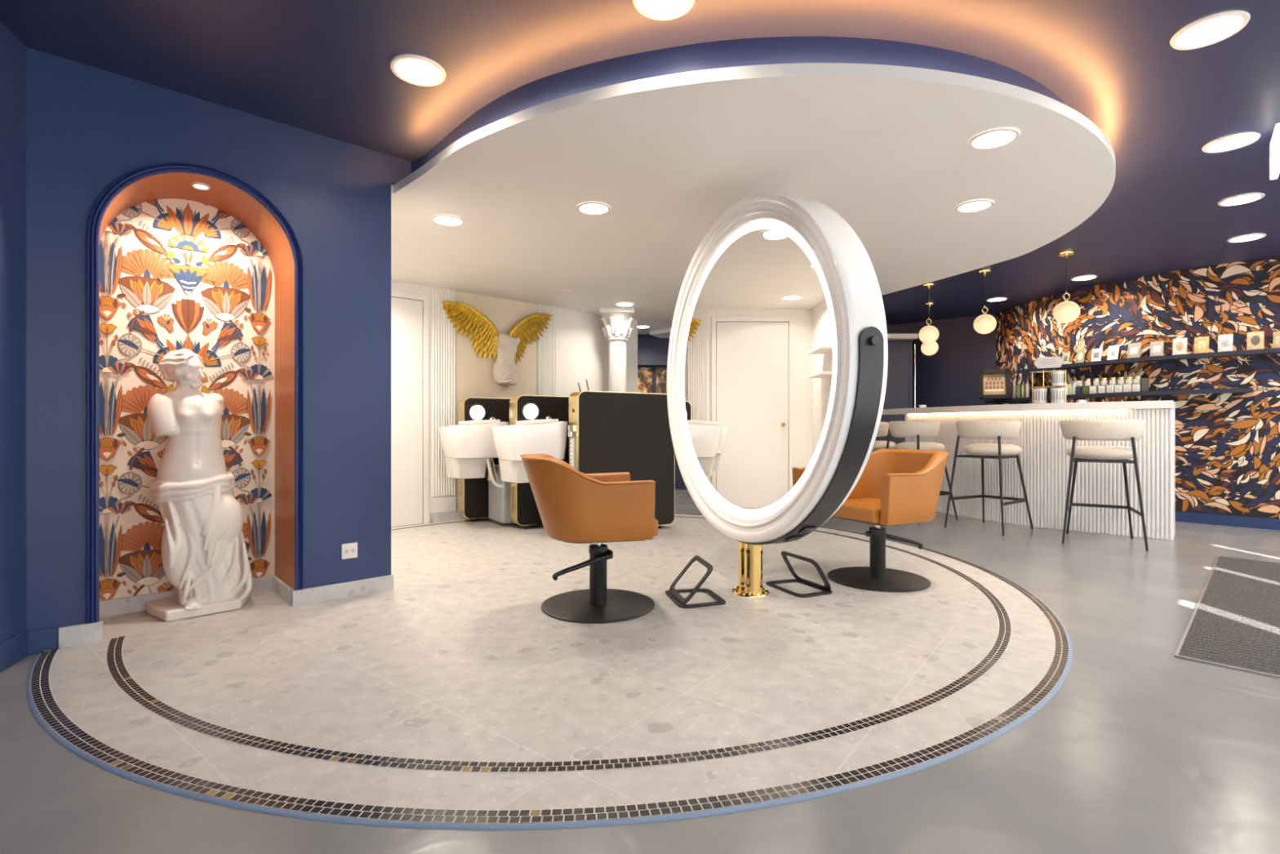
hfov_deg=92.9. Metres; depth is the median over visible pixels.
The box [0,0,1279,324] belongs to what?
ceiling
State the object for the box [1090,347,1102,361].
display card
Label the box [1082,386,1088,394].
product box
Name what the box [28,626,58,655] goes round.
baseboard
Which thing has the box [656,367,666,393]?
print
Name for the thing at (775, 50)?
wall
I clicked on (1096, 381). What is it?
candle jar
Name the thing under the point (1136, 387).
product box
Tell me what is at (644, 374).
print
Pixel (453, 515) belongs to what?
baseboard
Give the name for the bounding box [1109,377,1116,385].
candle jar
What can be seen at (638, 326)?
recessed light
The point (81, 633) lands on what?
baseboard
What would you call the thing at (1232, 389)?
wall shelf
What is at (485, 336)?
sculpture
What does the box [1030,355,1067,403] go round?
tiered stand
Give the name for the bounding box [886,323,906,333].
wall
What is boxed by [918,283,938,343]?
globe pendant
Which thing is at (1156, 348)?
picture
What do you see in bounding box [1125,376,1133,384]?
candle jar
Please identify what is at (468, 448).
basin
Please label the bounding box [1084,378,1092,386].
candle jar
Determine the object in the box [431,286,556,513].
wall
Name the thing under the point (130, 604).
baseboard
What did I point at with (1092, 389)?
product box
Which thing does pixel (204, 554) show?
statue
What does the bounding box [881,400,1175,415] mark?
countertop
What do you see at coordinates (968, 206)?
diffuser
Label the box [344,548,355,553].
outlet
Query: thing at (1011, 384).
bottle
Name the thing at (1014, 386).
bottle
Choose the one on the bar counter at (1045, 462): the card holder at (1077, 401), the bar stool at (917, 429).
the card holder at (1077, 401)
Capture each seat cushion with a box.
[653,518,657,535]
[832,497,880,523]
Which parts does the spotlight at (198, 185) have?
bulb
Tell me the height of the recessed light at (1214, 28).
0.007 m
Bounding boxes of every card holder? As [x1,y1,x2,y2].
[918,404,926,407]
[1076,400,1086,402]
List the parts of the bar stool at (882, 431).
backrest, seat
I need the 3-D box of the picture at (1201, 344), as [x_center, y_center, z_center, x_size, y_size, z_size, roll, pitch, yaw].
[5.493,-0.803,5.947,0.019,0.088,0.060,0,0,-40]
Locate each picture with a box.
[1063,355,1067,361]
[1077,352,1082,359]
[1093,351,1099,358]
[1110,349,1115,355]
[1129,346,1137,354]
[1152,345,1160,352]
[1175,342,1183,351]
[1197,340,1205,349]
[1221,338,1229,346]
[1250,335,1260,345]
[1275,336,1279,343]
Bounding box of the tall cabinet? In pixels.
[875,333,918,448]
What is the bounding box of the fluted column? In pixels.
[600,307,634,391]
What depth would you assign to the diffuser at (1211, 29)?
2.42 m
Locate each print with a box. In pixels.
[637,367,652,393]
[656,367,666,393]
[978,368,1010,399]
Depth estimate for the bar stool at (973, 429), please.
5.55 m
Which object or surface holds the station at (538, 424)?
on the floor
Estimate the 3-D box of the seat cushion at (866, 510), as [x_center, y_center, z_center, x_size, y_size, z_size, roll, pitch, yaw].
[1.434,0.508,3.743,0.460,0.083,0.440,0,0,-26]
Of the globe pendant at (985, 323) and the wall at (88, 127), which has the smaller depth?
the wall at (88, 127)
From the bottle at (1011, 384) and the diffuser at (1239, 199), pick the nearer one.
the diffuser at (1239, 199)
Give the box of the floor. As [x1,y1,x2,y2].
[0,488,1279,853]
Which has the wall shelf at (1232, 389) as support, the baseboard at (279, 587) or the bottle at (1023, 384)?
the bottle at (1023, 384)
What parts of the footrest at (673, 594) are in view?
foot frame, frame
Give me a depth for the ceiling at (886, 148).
3.37 m
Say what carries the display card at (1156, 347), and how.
on the wall shelf at (1274, 350)
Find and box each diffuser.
[395,58,441,84]
[434,216,462,225]
[579,204,607,213]
[617,302,632,306]
[638,0,689,17]
[958,201,991,211]
[972,131,1015,147]
[987,297,1005,301]
[1072,275,1095,279]
[1176,15,1242,46]
[1206,135,1254,151]
[1221,195,1260,204]
[1230,235,1262,241]
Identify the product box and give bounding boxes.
[1075,386,1084,394]
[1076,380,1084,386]
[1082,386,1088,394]
[1088,386,1097,393]
[1097,385,1106,393]
[1106,385,1115,392]
[1115,384,1123,392]
[1123,384,1132,391]
[1132,383,1141,391]
[1141,377,1149,391]
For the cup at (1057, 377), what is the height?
0.140 m
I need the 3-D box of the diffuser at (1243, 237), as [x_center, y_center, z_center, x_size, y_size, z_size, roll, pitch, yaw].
[5.064,-1.577,5.077,0.193,0.004,0.193,0,0,0]
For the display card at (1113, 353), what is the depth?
6.53 m
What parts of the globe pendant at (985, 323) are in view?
globe, cord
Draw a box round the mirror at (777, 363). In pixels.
[666,192,888,596]
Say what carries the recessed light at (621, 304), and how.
in the ceiling at (886, 148)
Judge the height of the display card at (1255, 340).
0.176 m
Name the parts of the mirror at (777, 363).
twin post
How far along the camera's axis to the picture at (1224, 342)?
5.82 m
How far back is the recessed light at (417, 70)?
2.69 m
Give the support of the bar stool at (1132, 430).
on the floor
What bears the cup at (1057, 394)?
on the tiered stand
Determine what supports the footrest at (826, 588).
on the floor
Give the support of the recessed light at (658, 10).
in the ceiling at (320, 67)
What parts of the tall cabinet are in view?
panel moulding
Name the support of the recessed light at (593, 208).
in the ceiling at (886, 148)
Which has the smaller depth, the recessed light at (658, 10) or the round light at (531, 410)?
the recessed light at (658, 10)
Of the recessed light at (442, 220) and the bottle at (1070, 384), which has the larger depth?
the bottle at (1070, 384)
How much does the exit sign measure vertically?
0.234 m
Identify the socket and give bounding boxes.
[341,542,357,559]
[785,534,803,541]
[798,525,816,533]
[803,528,812,533]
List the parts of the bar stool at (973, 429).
leg, leg, seat frame, backrest, seat, leg, leg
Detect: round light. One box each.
[471,404,484,419]
[524,403,538,419]
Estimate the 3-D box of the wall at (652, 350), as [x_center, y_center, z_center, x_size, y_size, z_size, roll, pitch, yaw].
[0.100,-1.160,9.200,3.600,0.460,0.180,0,0,0]
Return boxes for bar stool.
[871,422,896,451]
[885,421,957,524]
[944,420,1033,535]
[1059,419,1148,551]
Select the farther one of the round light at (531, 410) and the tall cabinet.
the tall cabinet
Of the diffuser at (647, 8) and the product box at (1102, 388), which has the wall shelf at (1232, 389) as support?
the product box at (1102, 388)
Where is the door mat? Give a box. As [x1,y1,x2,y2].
[1173,555,1279,678]
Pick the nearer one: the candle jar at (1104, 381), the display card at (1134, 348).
the display card at (1134, 348)
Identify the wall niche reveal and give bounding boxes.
[99,173,294,590]
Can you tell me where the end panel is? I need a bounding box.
[567,391,674,528]
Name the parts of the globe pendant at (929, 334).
globe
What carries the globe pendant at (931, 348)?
hanging from the ceiling at (320, 67)
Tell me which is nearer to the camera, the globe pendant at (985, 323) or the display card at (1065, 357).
the globe pendant at (985, 323)
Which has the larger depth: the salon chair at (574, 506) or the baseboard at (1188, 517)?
the baseboard at (1188, 517)
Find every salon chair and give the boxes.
[520,453,657,622]
[827,448,949,591]
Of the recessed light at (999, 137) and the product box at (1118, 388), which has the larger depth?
the product box at (1118, 388)
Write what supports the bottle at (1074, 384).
on the wall shelf at (1232, 389)
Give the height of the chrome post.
2.138 m
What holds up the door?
attached to the wall at (582, 344)
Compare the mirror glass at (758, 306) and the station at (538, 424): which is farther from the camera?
the station at (538, 424)
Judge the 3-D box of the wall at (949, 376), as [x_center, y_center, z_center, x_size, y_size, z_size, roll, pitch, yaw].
[4.531,-0.315,8.912,1.273,2.530,0.060,0,0,44]
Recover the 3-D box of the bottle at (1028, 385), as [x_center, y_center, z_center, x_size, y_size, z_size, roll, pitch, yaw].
[4.824,-0.474,7.560,0.040,0.219,0.039,0,0,0]
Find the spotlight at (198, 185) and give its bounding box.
[191,182,210,190]
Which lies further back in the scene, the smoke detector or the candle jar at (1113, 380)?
the candle jar at (1113, 380)
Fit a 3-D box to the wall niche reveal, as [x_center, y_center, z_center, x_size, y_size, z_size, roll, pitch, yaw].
[-2.253,-0.133,3.105,0.769,2.165,0.440,0,0,-43]
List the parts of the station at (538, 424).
panel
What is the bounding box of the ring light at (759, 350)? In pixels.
[680,220,837,517]
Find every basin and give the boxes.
[438,415,508,479]
[492,414,568,483]
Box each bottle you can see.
[1010,383,1012,398]
[1013,383,1016,398]
[1017,381,1021,398]
[1022,381,1025,397]
[1026,379,1030,397]
[1064,382,1068,395]
[1068,381,1072,395]
[1072,379,1076,394]
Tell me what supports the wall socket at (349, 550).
attached to the wall at (88, 127)
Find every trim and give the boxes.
[26,564,1072,830]
[30,513,1069,822]
[85,162,303,623]
[106,515,1011,772]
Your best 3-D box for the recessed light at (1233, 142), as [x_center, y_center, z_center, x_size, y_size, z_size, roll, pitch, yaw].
[3.280,-1.575,3.378,0.235,0.007,0.235,0,0,0]
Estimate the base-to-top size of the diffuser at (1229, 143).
0.004 m
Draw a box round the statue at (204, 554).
[145,348,252,621]
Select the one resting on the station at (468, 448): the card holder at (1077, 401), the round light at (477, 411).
the round light at (477, 411)
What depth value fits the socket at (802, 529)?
2.97 m
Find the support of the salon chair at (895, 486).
on the floor
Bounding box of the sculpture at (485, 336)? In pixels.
[441,301,552,386]
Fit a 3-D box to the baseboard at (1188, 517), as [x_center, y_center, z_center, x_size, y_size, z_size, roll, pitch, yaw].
[5.496,0.900,6.517,0.636,0.100,3.968,0,0,-25]
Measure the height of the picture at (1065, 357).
0.061 m
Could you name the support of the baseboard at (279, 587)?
attached to the wall at (175, 274)
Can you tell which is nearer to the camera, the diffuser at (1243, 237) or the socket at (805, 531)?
the socket at (805, 531)
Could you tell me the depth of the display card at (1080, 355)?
6.86 m
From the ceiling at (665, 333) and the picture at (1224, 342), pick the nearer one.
the picture at (1224, 342)
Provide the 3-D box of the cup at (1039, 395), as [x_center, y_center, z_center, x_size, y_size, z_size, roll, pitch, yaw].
[4.077,-0.315,6.198,0.124,0.150,0.124,0,0,40]
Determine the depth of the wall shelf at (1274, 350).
6.11 m
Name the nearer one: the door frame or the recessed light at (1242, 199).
the recessed light at (1242, 199)
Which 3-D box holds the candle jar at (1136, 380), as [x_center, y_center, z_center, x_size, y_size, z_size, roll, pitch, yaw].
[5.159,-0.485,6.309,0.066,0.075,0.066,0,0,-30]
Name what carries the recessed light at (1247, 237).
in the ceiling at (320, 67)
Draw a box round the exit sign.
[1270,123,1279,179]
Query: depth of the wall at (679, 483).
9.30 m
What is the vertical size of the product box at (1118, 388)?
0.080 m
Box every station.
[438,397,513,524]
[492,395,568,528]
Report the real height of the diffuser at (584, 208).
0.004 m
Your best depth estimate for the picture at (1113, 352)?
6.53 m
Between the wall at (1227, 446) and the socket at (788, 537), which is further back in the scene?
the wall at (1227, 446)
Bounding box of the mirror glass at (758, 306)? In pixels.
[684,229,832,509]
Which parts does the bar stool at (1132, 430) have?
leg, leg, seat, backrest, seat frame, leg, leg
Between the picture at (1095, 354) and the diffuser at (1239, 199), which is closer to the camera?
the diffuser at (1239, 199)
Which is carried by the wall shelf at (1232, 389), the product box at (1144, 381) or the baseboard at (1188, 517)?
the product box at (1144, 381)
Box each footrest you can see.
[665,555,725,608]
[766,551,832,597]
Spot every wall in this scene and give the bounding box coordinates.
[0,21,26,643]
[26,47,410,631]
[99,198,275,600]
[391,280,637,522]
[410,36,1066,173]
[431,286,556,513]
[637,333,669,365]
[637,365,687,488]
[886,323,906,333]
[906,313,995,408]
[995,255,1279,519]
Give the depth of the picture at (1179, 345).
6.07 m
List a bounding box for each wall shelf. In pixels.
[984,387,1253,403]
[1016,347,1279,373]
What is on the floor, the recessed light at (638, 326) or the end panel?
the end panel
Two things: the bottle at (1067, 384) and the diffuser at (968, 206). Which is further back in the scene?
the bottle at (1067, 384)
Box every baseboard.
[0,629,28,672]
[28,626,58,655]
[57,620,102,648]
[99,575,272,617]
[271,575,293,604]
[292,574,393,606]
[430,510,468,522]
[1174,511,1279,530]
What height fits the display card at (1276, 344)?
0.158 m
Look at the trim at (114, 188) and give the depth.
2.67 m
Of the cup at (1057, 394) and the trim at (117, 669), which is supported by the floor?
the trim at (117, 669)
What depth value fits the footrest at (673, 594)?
3.29 m
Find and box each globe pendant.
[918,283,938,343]
[920,302,938,355]
[973,269,996,333]
[1053,250,1079,323]
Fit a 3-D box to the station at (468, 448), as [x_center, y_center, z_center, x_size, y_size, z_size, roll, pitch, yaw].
[-1.325,0.325,6.003,1.285,1.235,0.730,0,0,-34]
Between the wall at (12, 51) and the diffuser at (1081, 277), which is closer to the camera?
the wall at (12, 51)
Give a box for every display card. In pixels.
[1062,351,1070,364]
[1075,349,1085,363]
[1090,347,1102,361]
[1106,345,1119,359]
[1126,342,1141,358]
[1150,341,1164,356]
[1172,337,1187,355]
[1194,336,1208,353]
[1217,333,1233,351]
[1246,330,1264,350]
[1272,331,1279,347]
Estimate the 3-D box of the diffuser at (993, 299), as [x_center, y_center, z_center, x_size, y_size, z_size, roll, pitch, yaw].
[4.418,-1.577,7.529,0.193,0.004,0.193,0,0,0]
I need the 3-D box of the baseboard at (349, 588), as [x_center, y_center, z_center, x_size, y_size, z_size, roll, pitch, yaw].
[-1.631,0.905,3.368,0.526,0.090,0.016,0,0,-43]
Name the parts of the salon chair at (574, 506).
pump lever, seat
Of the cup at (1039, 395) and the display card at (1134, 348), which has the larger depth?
the display card at (1134, 348)
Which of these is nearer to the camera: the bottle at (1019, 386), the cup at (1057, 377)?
the cup at (1057, 377)
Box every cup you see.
[1032,388,1047,403]
[1050,387,1065,403]
[1051,371,1064,386]
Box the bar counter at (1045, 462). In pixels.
[881,400,1175,540]
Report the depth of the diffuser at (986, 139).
2.91 m
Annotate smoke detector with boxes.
[562,288,572,293]
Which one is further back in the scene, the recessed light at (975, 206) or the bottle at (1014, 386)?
the bottle at (1014, 386)
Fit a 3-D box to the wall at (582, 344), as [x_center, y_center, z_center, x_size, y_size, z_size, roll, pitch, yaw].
[-1.528,-0.215,6.519,4.016,2.330,0.060,0,0,-43]
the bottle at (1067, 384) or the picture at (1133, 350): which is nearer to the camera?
the picture at (1133, 350)
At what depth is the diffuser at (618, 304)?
6.83 m
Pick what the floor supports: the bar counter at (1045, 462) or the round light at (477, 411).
the bar counter at (1045, 462)
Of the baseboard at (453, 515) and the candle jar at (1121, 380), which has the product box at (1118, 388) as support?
the candle jar at (1121, 380)
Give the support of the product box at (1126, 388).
on the wall shelf at (1232, 389)
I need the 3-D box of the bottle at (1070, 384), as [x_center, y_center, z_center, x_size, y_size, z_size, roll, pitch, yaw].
[4.915,-0.443,6.940,0.040,0.155,0.039,0,0,0]
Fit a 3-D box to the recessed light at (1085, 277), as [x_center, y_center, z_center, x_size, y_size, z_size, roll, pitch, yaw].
[4.702,-1.575,6.439,0.235,0.007,0.235,0,0,0]
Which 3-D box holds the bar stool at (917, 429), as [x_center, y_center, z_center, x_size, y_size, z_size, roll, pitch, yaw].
[2.896,0.446,6.328,0.607,1.012,0.570,0,0,-24]
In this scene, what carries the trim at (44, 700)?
on the floor
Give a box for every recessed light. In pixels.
[390,54,446,86]
[431,214,464,226]
[576,201,610,215]
[615,302,634,306]
[632,0,695,20]
[637,325,649,328]
[955,199,994,213]
[968,127,1020,150]
[986,297,1008,302]
[1070,275,1097,280]
[1169,10,1250,50]
[1201,132,1260,153]
[1217,192,1265,206]
[1226,233,1266,242]
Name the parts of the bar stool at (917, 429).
leg, backrest, leg, seat, leg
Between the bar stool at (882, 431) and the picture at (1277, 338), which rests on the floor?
the bar stool at (882, 431)
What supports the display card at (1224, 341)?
on the wall shelf at (1274, 350)
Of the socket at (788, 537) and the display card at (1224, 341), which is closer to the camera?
the socket at (788, 537)
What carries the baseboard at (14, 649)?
attached to the wall at (12, 51)
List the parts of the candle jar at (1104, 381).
lid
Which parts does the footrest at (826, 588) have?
frame, foot frame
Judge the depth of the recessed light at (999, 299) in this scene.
7.53 m
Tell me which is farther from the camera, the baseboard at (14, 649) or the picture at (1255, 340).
the picture at (1255, 340)
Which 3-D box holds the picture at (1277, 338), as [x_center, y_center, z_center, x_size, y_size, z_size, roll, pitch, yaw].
[5.841,-0.796,5.553,0.014,0.066,0.046,0,0,-43]
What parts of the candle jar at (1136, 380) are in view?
lid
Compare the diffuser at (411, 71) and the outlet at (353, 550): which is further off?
the outlet at (353, 550)
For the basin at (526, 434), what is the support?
in the station at (538, 424)
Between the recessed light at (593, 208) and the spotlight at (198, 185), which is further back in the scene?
the recessed light at (593, 208)
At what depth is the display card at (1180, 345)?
6.07 m
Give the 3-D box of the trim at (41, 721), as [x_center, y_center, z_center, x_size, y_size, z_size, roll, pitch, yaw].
[-0.265,0.946,4.094,5.145,0.008,5.322,0,0,0]
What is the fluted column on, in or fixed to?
on the floor
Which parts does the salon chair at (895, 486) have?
seat, pump lever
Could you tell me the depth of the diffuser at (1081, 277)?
6.43 m
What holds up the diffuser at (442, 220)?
attached to the recessed light at (442, 220)
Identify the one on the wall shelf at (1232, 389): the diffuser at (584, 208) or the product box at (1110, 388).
the product box at (1110, 388)
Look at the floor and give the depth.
2.07 m
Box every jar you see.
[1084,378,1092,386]
[1093,377,1100,386]
[1100,377,1108,385]
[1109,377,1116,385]
[1117,377,1124,384]
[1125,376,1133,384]
[1133,376,1141,383]
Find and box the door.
[391,297,422,526]
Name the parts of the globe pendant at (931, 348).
globe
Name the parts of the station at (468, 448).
panel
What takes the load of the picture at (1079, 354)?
attached to the display card at (1080, 355)
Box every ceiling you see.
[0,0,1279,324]
[391,62,1115,333]
[649,328,671,337]
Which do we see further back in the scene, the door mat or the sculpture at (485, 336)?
the sculpture at (485, 336)
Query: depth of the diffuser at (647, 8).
2.28 m
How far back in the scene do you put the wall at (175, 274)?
3.19 m
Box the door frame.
[391,289,429,527]
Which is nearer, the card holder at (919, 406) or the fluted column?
the card holder at (919, 406)
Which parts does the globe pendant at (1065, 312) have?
globe, cord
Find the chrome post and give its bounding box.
[914,343,915,408]
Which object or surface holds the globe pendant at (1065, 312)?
hanging from the ceiling at (320, 67)

